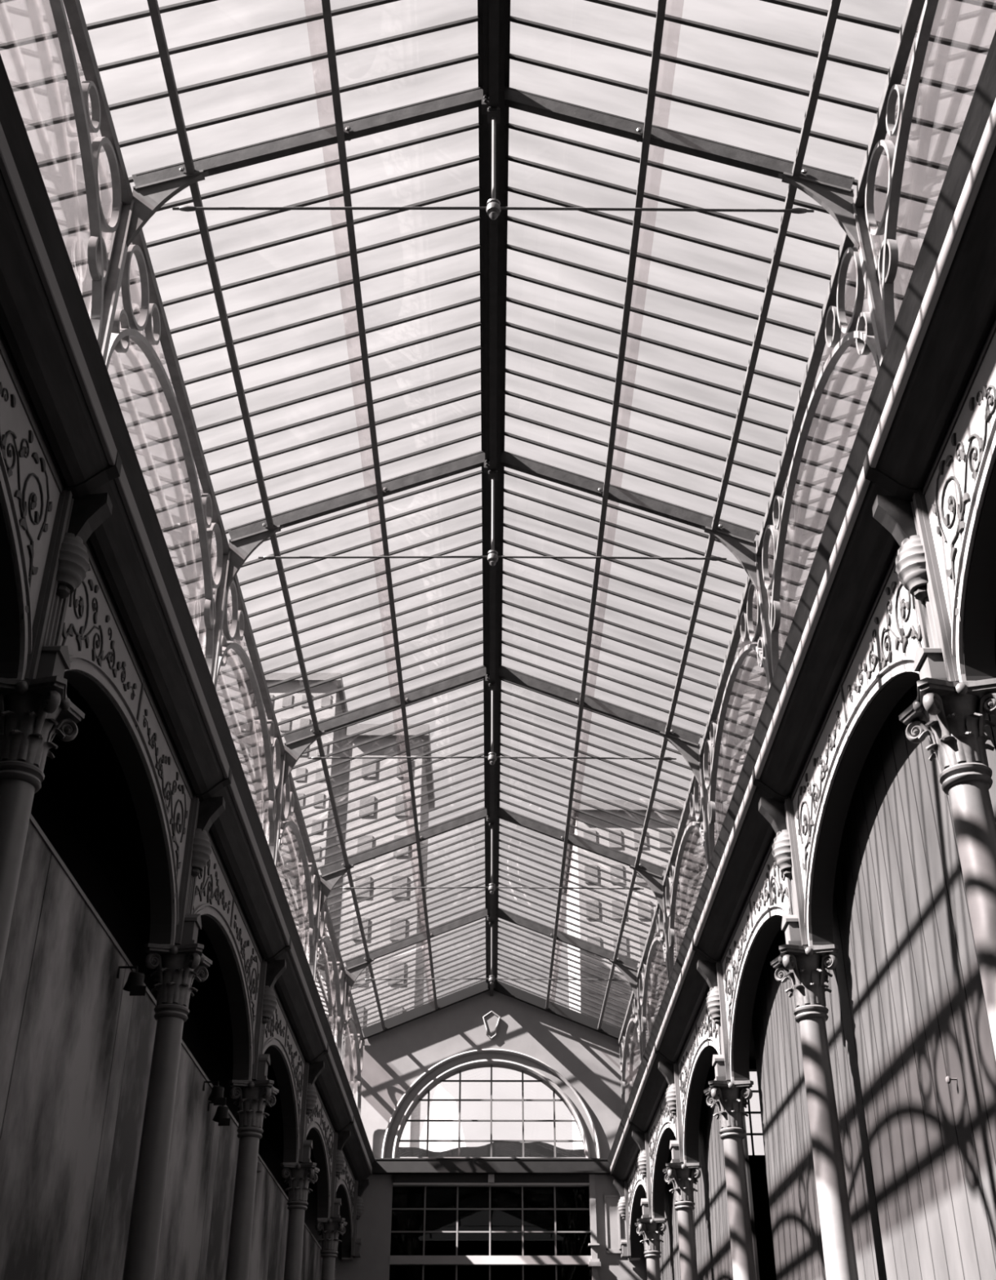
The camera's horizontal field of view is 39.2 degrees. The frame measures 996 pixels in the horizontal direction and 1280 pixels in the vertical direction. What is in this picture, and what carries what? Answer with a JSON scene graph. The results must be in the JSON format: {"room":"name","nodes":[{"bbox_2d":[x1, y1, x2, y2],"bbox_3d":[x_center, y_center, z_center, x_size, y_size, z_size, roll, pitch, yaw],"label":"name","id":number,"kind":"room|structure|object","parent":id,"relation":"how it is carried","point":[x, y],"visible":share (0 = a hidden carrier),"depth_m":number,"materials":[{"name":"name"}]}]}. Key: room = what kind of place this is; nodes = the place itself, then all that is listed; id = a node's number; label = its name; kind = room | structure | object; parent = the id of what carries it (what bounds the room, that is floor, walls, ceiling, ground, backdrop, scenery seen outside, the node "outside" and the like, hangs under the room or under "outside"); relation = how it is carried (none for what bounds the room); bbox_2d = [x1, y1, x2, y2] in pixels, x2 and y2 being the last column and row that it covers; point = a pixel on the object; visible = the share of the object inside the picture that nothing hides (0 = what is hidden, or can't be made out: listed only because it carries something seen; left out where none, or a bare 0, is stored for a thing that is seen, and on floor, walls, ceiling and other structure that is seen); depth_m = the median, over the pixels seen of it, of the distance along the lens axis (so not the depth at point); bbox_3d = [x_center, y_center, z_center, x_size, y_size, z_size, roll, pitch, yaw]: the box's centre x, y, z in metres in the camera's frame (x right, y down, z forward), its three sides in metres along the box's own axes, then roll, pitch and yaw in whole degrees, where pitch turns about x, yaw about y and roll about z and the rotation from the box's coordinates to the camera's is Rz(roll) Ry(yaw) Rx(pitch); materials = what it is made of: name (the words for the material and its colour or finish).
{"room":"covered market hall","nodes":[
{"label":"covered market hall","id":0,"kind":"room"},
{"bbox_2d":[31,778,288,1197],"bbox_3d":[-3.732,5.079,11.459,0.150,6.540,28.120,0,-32,0],"label":"wall","id":1,"kind":"structure","parent":0,"point":[46,811],"depth_m":13.31,"materials":[{"name":"black"}]},
{"bbox_2d":[43,681,755,1162],"bbox_3d":[0.168,1.212,13.856,8.250,2.560,28.120,0,-32,0],"label":"ceiling","id":2,"kind":"structure","parent":0,"point":[85,775],"depth_m":12.28,"materials":[{"name":"black"}]},
{"bbox_2d":[304,990,646,1279],"bbox_3d":[-0.548,10.977,24.519,6.650,10.160,0.280,0,-32,0],"label":"wall","id":3,"kind":"structure","parent":0,"point":[588,1059],"depth_m":26.12,"materials":[{"name":"paint"}]},
{"bbox_2d":[389,1186,591,1279],"bbox_3d":[-0.113,12.525,23.465,3.580,6.420,0.140,0,-32,0],"label":"window","id":4,"kind":"structure","parent":3,"relation":"in","point":[457,1233],"depth_m":24.75,"materials":[{"name":"grey glass"}]},
{"bbox_2d":[381,1048,600,1158],"bbox_3d":[-0.122,8.538,25.823,3.966,1.983,0.095,0,-32,0],"label":"trim","id":5,"kind":"structure","parent":3,"relation":"attached to","point":[449,1071],"depth_m":25.97,"materials":[{"name":"grey paint"}]},
{"bbox_2d":[395,1065,586,1158],"bbox_3d":[-0.123,8.724,25.847,3.500,1.750,0.220,0,-32,0],"label":"window","id":6,"kind":"structure","parent":3,"relation":"in","point":[522,1081],"depth_m":25.80,"materials":[{"name":"clear glass"}]},
{"bbox_2d":[371,1157,610,1174],"bbox_3d":[-0.197,9.467,25.184,4.450,0.250,0.210,0,-32,0],"label":"lintel beam","id":7,"kind":"structure","parent":3,"relation":"attached to","point":[380,1166],"depth_m":25.12,"materials":[{"name":"paint"}]},
{"bbox_2d":[392,1173,589,1186],"bbox_3d":[-0.122,9.677,25.100,3.520,0.185,0.125,0,-32,0],"label":"transom panel","id":8,"kind":"object","parent":3,"relation":"attached to","point":[398,1180],"visible":1,"depth_m":25.09,"materials":[{"name":"paint"}]},
{"bbox_2d":[361,980,621,1039],"bbox_3d":[-0.122,7.034,26.688,4.911,1.165,0.115,0,-32,0],"label":"rafter","id":9,"kind":"object","parent":3,"relation":"attached to","point":[480,988],"visible":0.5,"depth_m":26.67,"materials":[{"name":"black metal"}]},
{"bbox_2d":[477,0,510,995],"bbox_3d":[-0.066,0.291,16.580,0.220,0.380,24.400,0,-32,0],"label":"ridge beam","id":10,"kind":"structure","parent":3,"relation":"attached to","point":[493,28],"depth_m":12.19,"materials":[{"name":"metal"}]},
{"bbox_2d":[748,1060,776,1279],"bbox_3d":[3.515,3.061,8.173,1.590,6.540,20.340,0,-32,0],"label":"wall","id":11,"kind":"structure","parent":0,"point":[766,1258],"depth_m":17.44,"materials":[{"name":"black"}]},
{"bbox_3d":[0.136,8.693,10.904,8.800,0.200,31.320,0,-32,0],"label":"floor","id":12,"kind":"structure","parent":0,"visible":0},
{"bbox_2d":[0,675,84,979],"bbox_3d":[-2.430,2.503,5.961,0.452,5.175,0.452,0,-32,0],"label":"column","id":13,"kind":"structure","parent":12,"relation":"on","point":[29,708],"depth_m":7.05,"materials":[{"name":"paint"}]},
{"bbox_2d":[0,337,62,680],"bbox_3d":[-2.515,-1.295,5.934,0.194,1.302,4.020,0,-32,0],"label":"arch","id":14,"kind":"object","parent":13,"relation":"on","point":[31,486],"visible":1,"depth_m":7.20,"materials":[{"name":"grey metal"}]},
{"bbox_2d":[24,485,112,679],"bbox_3d":[-2.370,-0.264,7.661,0.320,1.270,0.300,0,-32,0],"label":"pilaster","id":15,"kind":"object","parent":13,"relation":"on","point":[66,566],"visible":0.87,"depth_m":7.64,"materials":[{"name":"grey metal"}]},
{"bbox_2d":[59,541,192,945],"bbox_3d":[-2.534,0.809,9.359,0.194,1.302,4.020,0,-32,0],"label":"arch","id":16,"kind":"object","parent":13,"relation":"on","point":[104,669],"visible":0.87,"depth_m":9.66,"materials":[{"name":"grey metal"}]},
{"bbox_2d":[0,813,135,1279],"bbox_3d":[-2.758,3.624,7.629,0.062,5.010,4.020,0,-32,0],"label":"hoarding","id":17,"kind":"object","parent":12,"relation":"on","point":[65,1012],"visible":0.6,"depth_m":8.64,"materials":[{"name":"black wood"}]},
{"bbox_2d":[94,982,222,1279],"bbox_3d":[-2.776,5.728,11.054,0.062,5.010,4.020,0,-32,0],"label":"hoarding","id":18,"kind":"object","parent":12,"relation":"on","point":[184,1233],"visible":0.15,"depth_m":11.81,"materials":[{"name":"black wood"}]},
{"bbox_2d":[122,942,212,1279],"bbox_3d":[-2.448,4.607,9.386,0.452,5.175,0.452,0,-32,0],"label":"column","id":19,"kind":"structure","parent":12,"relation":"on","point":[178,966],"depth_m":10.10,"materials":[{"name":"paint"}]},
{"bbox_2d":[174,793,225,945],"bbox_3d":[-2.388,1.840,11.086,0.320,1.270,0.300,0,-32,0],"label":"wall bracket","id":20,"kind":"object","parent":19,"relation":"on","point":[202,814],"visible":0.84,"depth_m":11.06,"materials":[{"name":"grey metal"}]},
{"bbox_2d":[192,831,262,1080],"bbox_3d":[-2.553,2.913,12.784,0.194,1.302,4.020,0,-32,0],"label":"arch","id":21,"kind":"object","parent":19,"relation":"on","point":[223,920],"visible":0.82,"depth_m":13.42,"materials":[{"name":"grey metal"}]},
{"bbox_2d":[204,1104,275,1279],"bbox_3d":[-2.795,7.832,14.479,0.062,5.010,4.020,0,-32,0],"label":"hoarding","id":22,"kind":"object","parent":12,"relation":"on","point":[228,1141],"visible":0.47,"depth_m":14.47,"materials":[{"name":"black wood"}]},
{"bbox_2d":[225,1080,279,1279],"bbox_3d":[-2.467,6.711,12.811,0.452,5.175,0.452,0,-32,0],"label":"column","id":23,"kind":"structure","parent":12,"relation":"on","point":[252,1097],"depth_m":13.69,"materials":[{"name":"paint"}]},
{"bbox_2d":[251,958,286,1080],"bbox_3d":[-2.407,3.944,14.511,0.320,1.270,0.300,0,-32,0],"label":"pilaster","id":24,"kind":"object","parent":23,"relation":"on","point":[269,973],"visible":0.8,"depth_m":14.49,"materials":[{"name":"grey metal"}]},
{"bbox_2d":[262,986,305,1163],"bbox_3d":[-2.571,5.018,16.210,0.194,1.302,4.020,0,-32,0],"label":"arch","id":25,"kind":"object","parent":23,"relation":"on","point":[287,1060],"visible":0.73,"depth_m":17.04,"materials":[{"name":"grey metal"}]},
{"bbox_2d":[266,1180,311,1279],"bbox_3d":[-2.814,9.937,17.905,0.062,5.010,4.020,0,-32,0],"label":"hoarding","id":26,"kind":"object","parent":12,"relation":"on","point":[280,1216],"visible":0.56,"depth_m":17.95,"materials":[{"name":"black wood"}]},
{"bbox_2d":[280,1162,319,1279],"bbox_3d":[-2.485,8.815,16.237,0.452,5.175,0.452,0,-32,0],"label":"column","id":27,"kind":"structure","parent":12,"relation":"on","point":[299,1175],"depth_m":17.25,"materials":[{"name":"paint"}]},
{"bbox_2d":[297,1060,324,1163],"bbox_3d":[-2.425,6.048,17.937,0.320,1.270,0.300,0,-32,0],"label":"pilaster","id":28,"kind":"object","parent":27,"relation":"on","point":[311,1072],"visible":0.82,"depth_m":17.92,"materials":[{"name":"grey metal"}]},
{"bbox_2d":[306,1083,334,1218],"bbox_3d":[-2.590,7.122,19.635,0.194,1.302,4.020,0,-32,0],"label":"arch","id":29,"kind":"object","parent":27,"relation":"on","point":[320,1130],"visible":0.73,"depth_m":20.57,"materials":[{"name":"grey metal"}]},
{"bbox_2d":[314,1217,346,1279],"bbox_3d":[-2.504,10.919,19.662,0.452,5.175,0.452,0,-32,0],"label":"column","id":30,"kind":"structure","parent":12,"relation":"on","point":[330,1229],"depth_m":20.77,"materials":[{"name":"paint"}]},
{"bbox_2d":[336,1149,355,1260],"bbox_3d":[-2.608,9.226,23.060,0.194,1.302,4.020,0,-32,0],"label":"arch","id":31,"kind":"object","parent":30,"relation":"on","point":[345,1190],"visible":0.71,"depth_m":24.05,"materials":[{"name":"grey metal"}]},
{"bbox_2d":[634,1217,666,1279],"bbox_3d":[2.296,10.931,19.681,0.452,5.175,0.452,0,-32,0],"label":"column","id":32,"kind":"structure","parent":12,"relation":"on","point":[651,1229],"depth_m":20.79,"materials":[{"name":"paint"}]},
{"bbox_2d":[626,1150,645,1260],"bbox_3d":[2.382,9.238,23.080,0.194,1.302,4.020,0,-32,0],"label":"arch","id":33,"kind":"object","parent":32,"relation":"on","point":[636,1181],"visible":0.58,"depth_m":24.06,"materials":[{"name":"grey metal"}]},
{"bbox_2d":[662,1162,702,1279],"bbox_3d":[2.315,8.827,16.256,0.452,5.175,0.452,0,-32,0],"label":"column","id":34,"kind":"structure","parent":12,"relation":"on","point":[682,1176],"depth_m":17.27,"materials":[{"name":"paint"}]},
{"bbox_2d":[647,1084,675,1219],"bbox_3d":[2.400,7.134,19.655,0.194,1.302,4.020,0,-32,0],"label":"arch","id":35,"kind":"object","parent":34,"relation":"on","point":[661,1131],"visible":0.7,"depth_m":20.59,"materials":[{"name":"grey metal"}]},
{"bbox_2d":[657,1061,684,1163],"bbox_3d":[2.255,6.059,17.955,0.320,1.270,0.300,0,-32,0],"label":"pilaster","id":36,"kind":"object","parent":34,"relation":"on","point":[670,1072],"visible":0.84,"depth_m":17.93,"materials":[{"name":"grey metal"}]},
{"bbox_2d":[667,1108,714,1279],"bbox_3d":[2.628,9.302,18.324,0.045,6.530,4.020,0,-32,0],"label":"hoarding","id":37,"kind":"object","parent":12,"relation":"on","point":[701,1219],"visible":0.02,"depth_m":18.04,"materials":[{"name":"black wood"}]},
{"bbox_2d":[703,1080,755,1279],"bbox_3d":[2.333,6.723,12.830,0.452,5.175,0.452,0,-32,0],"label":"column","id":38,"kind":"structure","parent":12,"relation":"on","point":[730,1098],"depth_m":13.71,"materials":[{"name":"paint"}]},
{"bbox_2d":[677,987,719,1164],"bbox_3d":[2.419,5.030,16.230,0.194,1.302,4.020,0,-32,0],"label":"arch","id":39,"kind":"object","parent":38,"relation":"on","point":[695,1060],"visible":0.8,"depth_m":17.05,"materials":[{"name":"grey metal"}]},
{"bbox_2d":[697,959,730,1081],"bbox_3d":[2.273,3.955,14.530,0.320,1.270,0.300,0,-32,0],"label":"pilaster","id":40,"kind":"object","parent":38,"relation":"on","point":[713,974],"visible":0.82,"depth_m":14.51,"materials":[{"name":"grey metal"}]},
{"bbox_2d":[701,1052,759,1279],"bbox_3d":[2.644,7.499,15.388,0.045,6.530,2.871,0,-32,0],"label":"hoarding","id":41,"kind":"object","parent":12,"relation":"on","point":[713,1144],"visible":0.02,"depth_m":16.65,"materials":[{"name":"black"}]},
{"bbox_2d":[770,944,858,1279],"bbox_3d":[2.352,4.618,9.405,0.452,5.175,0.452,0,-32,0],"label":"column","id":42,"kind":"structure","parent":12,"relation":"on","point":[804,967],"depth_m":10.12,"materials":[{"name":"paint"}]},
{"bbox_2d":[720,832,791,1082],"bbox_3d":[2.438,2.925,12.804,0.194,1.302,4.020,0,-32,0],"label":"arch","id":43,"kind":"object","parent":42,"relation":"on","point":[759,921],"visible":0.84,"depth_m":13.43,"materials":[{"name":"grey metal"}]},
{"bbox_2d":[758,795,808,946],"bbox_3d":[2.292,1.851,11.104,0.320,1.270,0.300,0,-32,0],"label":"pilaster","id":44,"kind":"object","parent":42,"relation":"on","point":[785,852],"visible":0.85,"depth_m":11.08,"materials":[{"name":"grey metal"}]},
{"bbox_2d":[751,887,886,1279],"bbox_3d":[2.665,5.094,11.473,0.045,6.530,4.020,0,-32,0],"label":"hoarding","id":45,"kind":"object","parent":12,"relation":"on","point":[798,1254],"visible":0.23,"depth_m":12.19,"materials":[{"name":"black wood"}]},
{"bbox_2d":[834,636,995,1279],"bbox_3d":[2.684,2.990,8.048,0.045,6.530,4.020,0,-32,0],"label":"hoarding","id":46,"kind":"object","parent":12,"relation":"on","point":[919,1015],"visible":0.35,"depth_m":8.87,"materials":[{"name":"black wood"}]},
{"bbox_2d":[898,677,995,1059],"bbox_3d":[2.370,2.514,5.980,0.452,5.175,0.452,0,-32,0],"label":"column","id":47,"kind":"structure","parent":12,"relation":"on","point":[954,712],"depth_m":7.00,"materials":[{"name":"paint"}]},
{"bbox_2d":[791,543,924,946],"bbox_3d":[2.456,0.821,9.379,0.194,1.302,4.020,0,-32,0],"label":"arch","id":48,"kind":"object","parent":47,"relation":"on","point":[878,672],"visible":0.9,"depth_m":9.68,"materials":[{"name":"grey metal"}]},
{"bbox_2d":[872,488,959,681],"bbox_3d":[2.310,-0.253,7.679,0.320,1.270,0.300,0,-32,0],"label":"wall bracket","id":49,"kind":"object","parent":47,"relation":"on","point":[917,567],"visible":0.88,"depth_m":7.66,"materials":[{"name":"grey metal"}]},
{"bbox_2d":[921,315,995,682],"bbox_3d":[2.475,-1.283,5.954,0.194,1.302,4.020,0,-32,0],"label":"arch","id":50,"kind":"object","parent":47,"relation":"on","point":[958,489],"visible":0.99,"depth_m":7.19,"materials":[{"name":"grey metal"}]},
{"bbox_3d":[-2.532,-4.669,3.289,0.180,3.400,3.980,0,-32,0],"label":"wall","id":51,"kind":"structure","parent":0,"visible":0},
{"bbox_2d":[48,0,121,344],"bbox_3d":[-2.461,-3.093,7.039,0.102,2.360,4.010,0,-32,0],"label":"arch","id":52,"kind":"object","parent":51,"relation":"in","point":[97,256],"depth_m":8.45,"materials":[{"name":"metal"}]},
{"bbox_2d":[62,0,364,1045],"bbox_3d":[-2.491,1.223,15.995,0.070,0.080,24.400,0,-32,0],"label":"beam","id":53,"kind":"structure","parent":52,"relation":"on","point":[73,9],"depth_m":10.85,"materials":[{"name":"metal"}]},
{"bbox_2d":[343,907,639,1000],"bbox_3d":[-0.104,5.185,23.193,4.852,1.582,0.138,0,-32,0],"label":"roof truss","id":54,"kind":"object","parent":53,"relation":"on","point":[355,966],"visible":0.98,"depth_m":23.22,"materials":[{"name":"metal"}]},
{"bbox_2d":[342,907,487,1027],"bbox_3d":[-1.793,6.095,24.986,3.260,1.328,4.016,0,-32,0],"label":"skylight panel","id":55,"kind":"object","parent":54,"relation":"on","point":[482,921],"visible":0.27,"depth_m":25.11,"materials":[{"name":"clear glass"}]},
{"bbox_2d":[496,907,639,1028],"bbox_3d":[1.567,6.103,24.999,3.260,1.328,4.016,0,-32,0],"label":"skylight panel","id":56,"kind":"object","parent":54,"relation":"on","point":[500,921],"visible":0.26,"depth_m":25.12,"materials":[{"name":"clear glass"}]},
{"bbox_2d":[318,807,665,912],"bbox_3d":[-0.085,3.081,19.768,4.852,1.582,0.138,0,-32,0],"label":"roof truss","id":57,"kind":"object","parent":53,"relation":"on","point":[651,873],"visible":0.97,"depth_m":19.79,"materials":[{"name":"metal"}]},
{"bbox_2d":[280,807,486,963],"bbox_3d":[-1.775,3.991,21.561,3.260,1.328,4.016,0,-32,0],"label":"skylight panel","id":58,"kind":"object","parent":57,"relation":"on","point":[482,824],"visible":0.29,"depth_m":21.55,"materials":[{"name":"clear glass"}]},
{"bbox_2d":[497,807,702,964],"bbox_3d":[1.585,3.999,21.574,3.260,1.328,4.016,0,-32,0],"label":"skylight panel","id":59,"kind":"object","parent":57,"relation":"on","point":[500,824],"visible":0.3,"depth_m":21.57,"materials":[{"name":"clear glass"}]},
{"bbox_2d":[223,450,761,591],"bbox_3d":[-0.048,-1.127,12.917,4.852,1.582,0.138,0,-32,0],"label":"roof truss","id":60,"kind":"object","parent":53,"relation":"on","point":[246,538],"visible":0.98,"depth_m":12.94,"materials":[{"name":"metal"}]},
{"bbox_2d":[168,470,484,740],"bbox_3d":[-1.738,-0.218,14.710,3.260,1.328,4.016,0,-32,0],"label":"skylight panel","id":61,"kind":"object","parent":60,"relation":"attached to","point":[472,474],"visible":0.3,"depth_m":14.66,"materials":[{"name":"clear glass"}]},
{"bbox_2d":[499,470,817,742],"bbox_3d":[1.623,-0.209,14.723,3.260,1.328,4.016,0,-32,0],"label":"skylight panel","id":62,"kind":"object","parent":60,"relation":"attached to","point":[513,474],"visible":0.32,"depth_m":14.66,"materials":[{"name":"clear glass"}]},
{"bbox_2d":[122,86,863,249],"bbox_3d":[-0.030,-3.231,9.492,4.852,1.582,0.138,0,-32,0],"label":"roof truss","id":63,"kind":"object","parent":53,"relation":"on","point":[153,188],"visible":0.96,"depth_m":9.51,"materials":[{"name":"metal"}]},
{"bbox_2d":[0,0,480,168],"bbox_3d":[-1.700,-4.426,7.859,3.260,1.328,4.016,0,-32,0],"label":"skylight panel","id":64,"kind":"object","parent":63,"relation":"on","point":[182,5],"visible":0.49,"depth_m":9.04,"materials":[{"name":"clear glass"}]},
{"bbox_2d":[48,123,483,533],"bbox_3d":[-1.719,-2.322,11.285,3.260,1.328,4.016,0,-32,0],"label":"skylight panel","id":65,"kind":"object","parent":63,"relation":"on","point":[107,185],"visible":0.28,"depth_m":11.15,"materials":[{"name":"clear glass"}]},
{"bbox_2d":[146,0,385,1029],"bbox_3d":[-2.096,0.995,16.136,0.050,0.060,24.400,0,-32,0],"label":"purlin","id":66,"kind":"object","parent":63,"relation":"attached to","point":[153,5],"visible":1,"depth_m":11.21,"materials":[{"name":"metal"}]},
{"bbox_2d":[321,0,437,1008],"bbox_3d":[-1.116,0.664,16.346,0.050,0.060,24.400,0,-32,0],"label":"purlin","id":67,"kind":"object","parent":63,"relation":"attached to","point":[326,4],"visible":1,"depth_m":11.72,"materials":[{"name":"metal"}]},
{"bbox_2d":[545,0,666,1008],"bbox_3d":[0.984,0.669,16.354,0.050,0.060,24.400,0,-32,0],"label":"purlin","id":68,"kind":"object","parent":63,"relation":"attached to","point":[661,6],"visible":1,"depth_m":11.71,"materials":[{"name":"metal"}]},
{"bbox_2d":[597,0,840,1029],"bbox_3d":[1.964,1.005,16.152,0.050,0.060,24.400,0,-32,0],"label":"purlin","id":69,"kind":"object","parent":63,"relation":"attached to","point":[834,5],"visible":1,"depth_m":11.19,"materials":[{"name":"metal"}]},
{"bbox_2d":[502,123,937,534],"bbox_3d":[1.641,-2.314,11.298,3.260,1.328,4.016,0,-32,0],"label":"skylight panel","id":70,"kind":"object","parent":63,"relation":"attached to","point":[877,188],"visible":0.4,"depth_m":11.15,"materials":[{"name":"clear glass"}]},
{"bbox_2d":[506,0,995,171],"bbox_3d":[1.660,-4.418,7.873,3.260,1.328,4.016,0,-32,0],"label":"skylight panel","id":71,"kind":"object","parent":63,"relation":"on","point":[987,4],"visible":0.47,"depth_m":9.04,"materials":[{"name":"clear glass"}]},
{"bbox_2d":[105,244,222,675],"bbox_3d":[-2.480,-0.989,10.464,0.102,2.360,4.010,0,-32,0],"label":"arch","id":72,"kind":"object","parent":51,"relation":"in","point":[202,504],"depth_m":10.41,"materials":[{"name":"metal"}]},
{"bbox_2d":[0,54,374,1181],"bbox_3d":[-2.383,2.537,13.715,0.475,0.404,26.890,0,-32,0],"label":"crown molding","id":73,"kind":"structure","parent":51,"relation":"attached to","point":[47,335],"depth_m":8.59,"materials":[{"name":"metal"}]},
{"bbox_2d":[98,199,134,362],"bbox_3d":[-2.450,-1.956,8.699,0.090,2.200,0.080,0,-32,0],"label":"post","id":74,"kind":"object","parent":73,"relation":"on","point":[117,252],"visible":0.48,"depth_m":8.91,"materials":[{"name":"metal"}]},
{"bbox_2d":[211,551,230,688],"bbox_3d":[-2.468,0.148,12.125,0.090,2.200,0.080,0,-32,0],"label":"post","id":75,"kind":"object","parent":73,"relation":"on","point":[220,593],"visible":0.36,"depth_m":12.35,"materials":[{"name":"metal"}]},
{"bbox_2d":[215,579,280,860],"bbox_3d":[-2.498,1.115,13.890,0.102,2.360,4.010,0,-32,0],"label":"arch","id":76,"kind":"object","parent":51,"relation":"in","point":[237,631],"depth_m":14.44,"materials":[{"name":"metal"}]},
{"bbox_2d":[276,776,317,977],"bbox_3d":[-2.517,3.219,17.315,0.102,2.360,4.010,0,-32,0],"label":"arch","id":77,"kind":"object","parent":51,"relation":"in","point":[311,879],"depth_m":18.25,"materials":[{"name":"metal"}]},
{"bbox_2d":[312,884,343,1056],"bbox_3d":[-2.536,5.323,20.740,0.102,2.360,4.010,0,-32,0],"label":"clerestory window","id":78,"kind":"structure","parent":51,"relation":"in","point":[329,980],"depth_m":21.35,"materials":[{"name":"glass"}]},
{"bbox_2d":[336,995,363,1116],"bbox_3d":[-2.554,7.427,24.166,0.102,2.360,4.010,0,-32,0],"label":"clerestory window","id":79,"kind":"structure","parent":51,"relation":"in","point":[353,1045],"depth_m":24.90,"materials":[{"name":"metal"}]},
{"bbox_3d":[-1.040,119.171,190.560,600.000,0.200,390.500,0,-32,0],"label":"ground","id":80,"kind":"structure","parent":0,"visible":0},
{"bbox_2d":[234,672,350,964],"bbox_3d":[-15.494,27.716,95.557,7.700,56.000,12.600,0,-32,0],"label":"apartment building","id":81,"kind":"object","parent":80,"relation":"on","point":[246,686],"visible":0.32,"depth_m":101.06,"materials":[{"name":"grey"}]},
{"bbox_2d":[340,724,435,1147],"bbox_3d":[-5.321,20.151,62.704,3.950,34.500,8.600,0,-32,0],"label":"apartment building","id":82,"kind":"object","parent":80,"relation":"on","point":[411,1129],"visible":0.44,"depth_m":64.60,"materials":[{"name":"grey"}]},
{"bbox_2d":[419,1084,466,1151],"bbox_3d":[-21.809,75.231,159.051,42.000,41.496,30.000,0,-32,0],"label":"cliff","id":83,"kind":"object","parent":80,"relation":"on","point":[438,1110],"visible":0.02,"depth_m":154.73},
{"bbox_2d":[561,799,706,1149],"bbox_3d":[7.648,26.166,73.163,7.400,35.200,12.600,0,-32,0],"label":"apartment building","id":84,"kind":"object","parent":80,"relation":"on","point":[576,1135],"visible":0.29,"depth_m":74.55,"materials":[{"name":"grey"}]},
{"label":"outside","id":85,"kind":"structure","parent":0,"visible":0},
{"bbox_2d":[397,1142,585,1157],"bbox_3d":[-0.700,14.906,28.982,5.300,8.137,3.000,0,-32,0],"label":"hill","id":86,"kind":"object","parent":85,"point":[500,1149],"depth_m":29.71,"materials":[{"name":"grey"}]},
{"bbox_3d":[2.528,-4.657,3.309,0.180,3.400,3.980,0,-32,0],"label":"wall","id":87,"kind":"structure","parent":0,"visible":0},
{"bbox_2d":[619,995,646,1115],"bbox_3d":[2.328,7.439,24.185,0.102,2.360,4.010,0,-32,0],"label":"clerestory window","id":88,"kind":"structure","parent":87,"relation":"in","point":[629,1046],"depth_m":24.96,"materials":[{"name":"metal"}]},
{"bbox_2d":[639,886,670,1057],"bbox_3d":[2.346,5.335,20.759,0.102,2.360,4.010,0,-32,0],"label":"clerestory window","id":89,"kind":"structure","parent":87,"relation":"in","point":[653,978],"depth_m":21.39,"materials":[{"name":"metal"}]},
{"bbox_2d":[665,777,706,977],"bbox_3d":[2.365,3.231,17.334,0.102,2.360,4.010,0,-32,0],"label":"arch","id":90,"kind":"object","parent":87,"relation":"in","point":[672,881],"depth_m":18.27,"materials":[{"name":"metal"}]},
{"bbox_2d":[703,581,768,861],"bbox_3d":[2.384,1.127,13.909,0.102,2.360,4.010,0,-32,0],"label":"arch","id":91,"kind":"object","parent":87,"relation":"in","point":[747,633],"depth_m":14.52,"materials":[{"name":"metal"}]},
{"bbox_2d":[607,30,995,1182],"bbox_3d":[2.262,2.548,13.733,0.475,0.404,26.890,0,-32,0],"label":"crown molding","id":92,"kind":"structure","parent":87,"relation":"attached to","point":[946,315],"depth_m":8.45,"materials":[{"name":"metal"}]},
{"bbox_2d":[697,753,709,868],"bbox_3d":[2.353,2.264,15.569,0.090,2.200,0.080,0,-32,0],"label":"post","id":93,"kind":"object","parent":92,"relation":"on","point":[704,792],"visible":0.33,"depth_m":15.80,"materials":[{"name":"metal"}]},
{"bbox_2d":[280,665,702,786],"bbox_3d":[-0.067,0.977,16.342,4.852,1.582,0.138,0,-32,0],"label":"roof truss","id":94,"kind":"object","parent":93,"relation":"on","point":[298,740],"visible":0.98,"depth_m":16.36,"materials":[{"name":"metal"}]},
{"bbox_2d":[235,665,485,875],"bbox_3d":[-1.756,1.886,18.135,3.260,1.328,4.016,0,-32,0],"label":"skylight panel","id":95,"kind":"object","parent":94,"relation":"attached to","point":[482,679],"visible":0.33,"depth_m":18.12,"materials":[{"name":"clear glass"}]},
{"bbox_2d":[497,665,747,875],"bbox_3d":[1.604,1.895,18.149,3.260,1.328,4.016,0,-32,0],"label":"skylight panel","id":96,"kind":"object","parent":94,"relation":"attached to","point":[590,722],"visible":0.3,"depth_m":18.14,"materials":[{"name":"clear glass"}]},
{"bbox_2d":[852,202,886,364],"bbox_3d":[2.390,-1.944,8.718,0.090,2.200,0.080,0,-32,0],"label":"post","id":97,"kind":"object","parent":92,"relation":"on","point":[868,256],"visible":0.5,"depth_m":8.93,"materials":[{"name":"metal"}]},
{"bbox_2d":[761,247,879,678],"bbox_3d":[2.402,-0.977,10.483,0.102,2.360,4.010,0,-32,0],"label":"arch","id":98,"kind":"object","parent":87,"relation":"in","point":[864,340],"depth_m":10.41,"materials":[{"name":"metal"}]},
{"bbox_2d":[865,0,938,346],"bbox_3d":[2.421,-3.081,7.058,0.102,2.360,4.010,0,-32,0],"label":"arch","id":99,"kind":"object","parent":87,"relation":"in","point":[888,256],"depth_m":8.47,"materials":[{"name":"metal"}]},
{"bbox_2d":[617,0,924,1045],"bbox_3d":[2.359,1.234,16.014,0.070,0.080,24.400,0,-32,0],"label":"beam","id":100,"kind":"structure","parent":99,"relation":"on","point":[913,10],"depth_m":10.85,"materials":[{"name":"metal"}]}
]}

